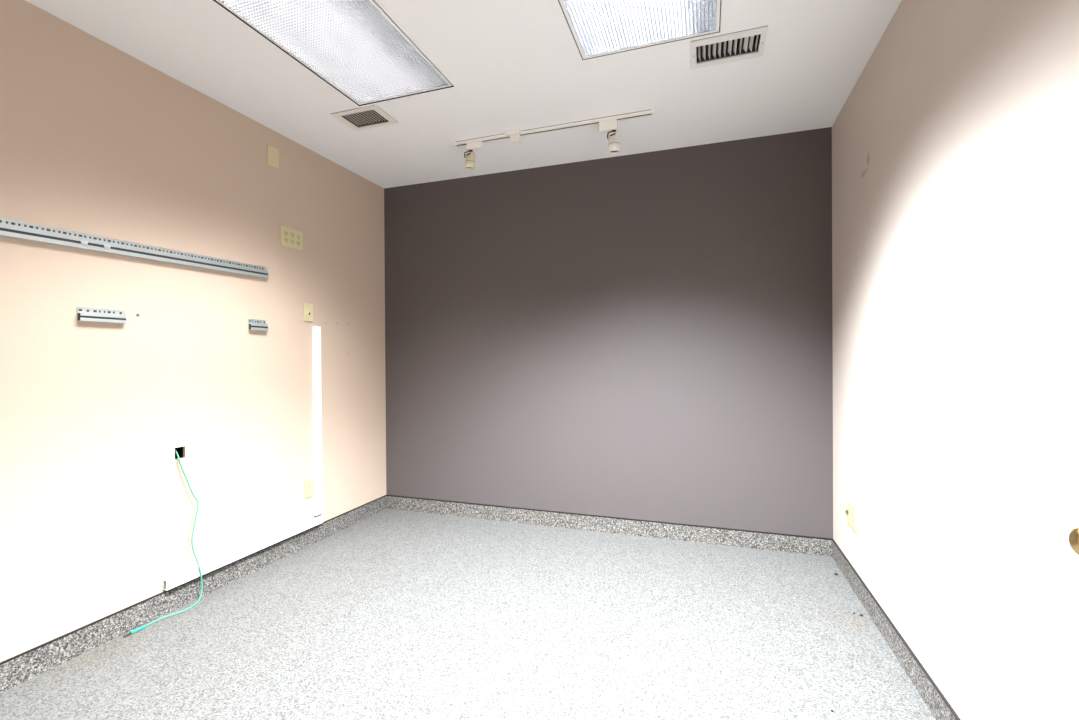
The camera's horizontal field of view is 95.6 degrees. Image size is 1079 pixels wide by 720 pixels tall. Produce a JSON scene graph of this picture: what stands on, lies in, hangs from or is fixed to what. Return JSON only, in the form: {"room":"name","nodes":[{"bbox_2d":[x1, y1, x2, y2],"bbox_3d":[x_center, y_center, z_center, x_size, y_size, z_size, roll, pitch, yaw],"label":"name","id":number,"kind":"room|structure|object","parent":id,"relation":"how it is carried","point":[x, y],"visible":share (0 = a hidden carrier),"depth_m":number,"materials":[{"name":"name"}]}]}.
{"room":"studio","nodes":[
{"label":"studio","id":0,"kind":"room"},
{"bbox_2d":[0,0,385,661],"bbox_3d":[-1.798,-0.074,2.136,0.100,2.468,3.500,0,0,19],"label":"wall","id":1,"kind":"structure","parent":0,"point":[98,508],"depth_m":2.19,"materials":[{"name":"beige paint"}]},
{"bbox_2d":[77,307,126,322],"bbox_3d":[-1.781,-0.180,1.997,0.020,0.055,0.164,0,0,19],"label":"rail","id":2,"kind":"object","parent":1,"relation":"attached to","point":[83,313],"visible":1,"depth_m":1.99,"materials":[{"name":"silver metal"}]},
{"bbox_2d":[0,218,268,278],"bbox_3d":[-1.738,-0.474,2.123,0.024,0.064,1.324,0,1,19],"label":"rail","id":3,"kind":"object","parent":1,"relation":"attached to","point":[8,227],"visible":1,"depth_m":2.05,"materials":[{"name":"silver metal"}]},
{"bbox_2d":[175,447,182,458],"bbox_3d":[-1.727,0.439,2.311,0.058,0.053,0.046,0,0,19],"label":"outlet box","id":4,"kind":"object","parent":1,"relation":"attached to","point":[179,450],"visible":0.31,"depth_m":2.33,"materials":[{"name":"black plastic"}]},
{"bbox_2d":[123,450,202,636],"bbox_3d":[-1.680,0.787,2.202,0.114,0.743,0.330,0,0,1],"label":"cable","id":5,"kind":"object","parent":4,"relation":"hanging from","point":[144,626],"visible":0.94,"depth_m":2.31,"materials":[{"name":"green plastic"}]},
{"bbox_2d":[0,495,386,692],"bbox_3d":[-1.740,1.110,2.125,0.006,0.098,3.500,0,0,19],"label":"baseboard","id":6,"kind":"structure","parent":1,"relation":"attached to","point":[16,671],"depth_m":2.19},
{"bbox_2d":[163,516,322,591],"bbox_3d":[-1.545,1.024,2.672,0.026,0.054,0.958,0,0,19],"label":"cover","id":7,"kind":"object","parent":1,"relation":"attached to","point":[173,582],"visible":1,"depth_m":2.55,"materials":[{"name":"white plastic"}]},
{"bbox_2d":[248,319,268,330],"bbox_3d":[-1.546,-0.190,2.694,0.020,0.059,0.113,0,0,19],"label":"rail","id":8,"kind":"object","parent":1,"relation":"attached to","point":[253,324],"visible":1,"depth_m":2.69,"materials":[{"name":"silver metal"}]},
{"bbox_2d":[267,144,278,168],"bbox_3d":[-1.523,-1.159,2.797,0.008,0.114,0.076,0,0,19],"label":"blank plate","id":9,"kind":"object","parent":1,"relation":"attached to","point":[272,152],"visible":1,"depth_m":2.79,"materials":[{"name":"beige plastic"}]},
{"bbox_2d":[280,226,302,250],"bbox_3d":[-1.478,-0.724,2.922,0.009,0.114,0.162,0,0,19],"label":"outlet plate","id":10,"kind":"object","parent":1,"relation":"attached to","point":[289,237],"visible":1,"depth_m":2.91,"materials":[{"name":"beige plastic"}]},
{"bbox_2d":[303,303,312,321],"bbox_3d":[-1.434,-0.292,3.040,0.014,0.110,0.072,0,0,19],"label":"jack plate","id":11,"kind":"object","parent":1,"relation":"attached to","point":[307,308],"visible":1,"depth_m":3.04,"materials":[{"name":"beige plastic"}]},
{"bbox_2d":[304,478,312,498],"bbox_3d":[-1.431,0.799,3.038,0.009,0.114,0.072,0,0,19],"label":"outlet plate","id":12,"kind":"object","parent":1,"relation":"attached to","point":[308,484],"visible":1,"depth_m":3.03,"materials":[{"name":"beige plastic"}]},
{"bbox_2d":[312,326,321,517],"bbox_3d":[-1.407,0.393,3.098,0.020,1.207,0.055,0,0,19],"label":"cover","id":13,"kind":"object","parent":1,"relation":"attached to","point":[316,330],"visible":1,"depth_m":3.08,"materials":[{"name":"white plastic"}]},
{"bbox_2d":[25,0,901,187],"bbox_3d":[-0.322,-1.395,1.630,3.272,0.160,3.740,0,0,19],"label":"ceiling","id":14,"kind":"structure","parent":0,"point":[512,63],"depth_m":2.31,"materials":[{"name":"white paint"}]},
{"bbox_2d":[209,0,458,107],"bbox_3d":[-0.867,-1.373,1.876,0.583,0.124,1.239,0,0,19],"label":"ceiling light","id":15,"kind":"object","parent":14,"relation":"attached to","point":[358,49],"visible":0.98,"depth_m":2.05,"materials":[{"name":"white plastic"}]},
{"bbox_2d":[330,105,397,130],"bbox_3d":[-0.950,-1.363,2.663,0.287,0.110,0.200,0,0,19],"label":"ceiling vent","id":16,"kind":"object","parent":14,"relation":"in","point":[372,116],"visible":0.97,"depth_m":2.68,"materials":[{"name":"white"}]},
{"bbox_2d":[453,109,654,146],"bbox_3d":[0.041,-1.293,2.776,1.198,0.058,0.086,0,0,19],"label":"track","id":17,"kind":"object","parent":14,"relation":"attached to","point":[515,135],"visible":1,"depth_m":2.79,"materials":[{"name":"white metal"}]},
{"bbox_2d":[464,141,483,169],"bbox_3d":[-0.396,-1.226,2.942,0.120,0.151,0.072,0,0,19],"label":"track spotlight","id":18,"kind":"object","parent":17,"relation":"hanging from","point":[479,145],"visible":1,"depth_m":2.93,"materials":[{"name":"white metal"}]},
{"bbox_2d":[599,119,619,154],"bbox_3d":[0.385,-1.217,2.681,0.115,0.175,0.077,0,0,19],"label":"track spotlight","id":19,"kind":"object","parent":17,"relation":"hanging from","point":[608,126],"visible":1,"depth_m":2.66,"materials":[{"name":"white metal"}]},
{"bbox_2d":[554,0,725,62],"bbox_3d":[0.266,-1.378,1.494,0.599,0.124,1.239,0,0,19],"label":"ceiling light","id":20,"kind":"object","parent":14,"relation":"attached to","point":[596,29],"visible":1,"depth_m":1.93,"materials":[{"name":"white plastic"}]},
{"bbox_2d":[690,26,767,68],"bbox_3d":[0.798,-1.371,2.080,0.295,0.111,0.200,0,0,19],"label":"ceiling vent","id":21,"kind":"object","parent":14,"relation":"in","point":[741,45],"visible":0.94,"depth_m":2.10,"materials":[{"name":"grey metal"}]},
{"bbox_2d":[0,508,935,719],"bbox_3d":[-0.306,1.203,1.641,3.272,0.100,3.740,0,0,19],"label":"floor","id":22,"kind":"structure","parent":0,"point":[393,614],"depth_m":1.99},
{"bbox_2d":[384,127,832,538],"bbox_3d":[0.262,-0.092,3.341,3.232,2.468,0.100,0,0,19],"label":"wall","id":23,"kind":"structure","parent":0,"point":[647,335],"depth_m":3.19,"materials":[{"name":"grey paint"}]},
{"bbox_2d":[387,495,831,556],"bbox_3d":[0.252,1.093,3.296,3.020,0.098,0.006,0,0,19],"label":"baseboard","id":24,"kind":"structure","parent":23,"relation":"attached to","point":[773,542],"depth_m":3.19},
{"bbox_2d":[832,0,1078,719],"bbox_3d":[1.170,-0.088,1.135,0.100,2.468,3.500,0,0,19],"label":"wall","id":25,"kind":"structure","parent":0,"point":[955,146],"depth_m":1.37,"materials":[{"name":"beige paint"}]},
{"bbox_2d":[846,500,851,526],"bbox_3d":[1.570,0.781,2.490,0.016,0.116,0.071,0,0,19],"label":"jack plate","id":26,"kind":"object","parent":25,"relation":"attached to","point":[848,511],"visible":1,"depth_m":2.47,"materials":[{"name":"beige plastic"}]},
{"bbox_2d":[851,505,856,531],"bbox_3d":[1.545,0.780,2.405,0.009,0.116,0.071,0,0,19],"label":"outlet plate","id":27,"kind":"object","parent":25,"relation":"attached to","point":[853,508],"visible":1,"depth_m":2.39,"materials":[{"name":"beige plastic"}]},
{"bbox_2d":[832,539,960,719],"bbox_3d":[1.370,1.092,1.878,0.006,0.098,1.979,0,0,19],"label":"baseboard","id":28,"kind":"structure","parent":25,"relation":"attached to","point":[932,699],"depth_m":1.86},
{"bbox_2d":[1068,527,1078,554],"bbox_3d":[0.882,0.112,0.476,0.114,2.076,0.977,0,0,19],"label":"door knob","id":29,"kind":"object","parent":25,"relation":"in","point":[1073,537],"depth_m":0.88,"materials":[{"name":"gold metal"}]}
]}

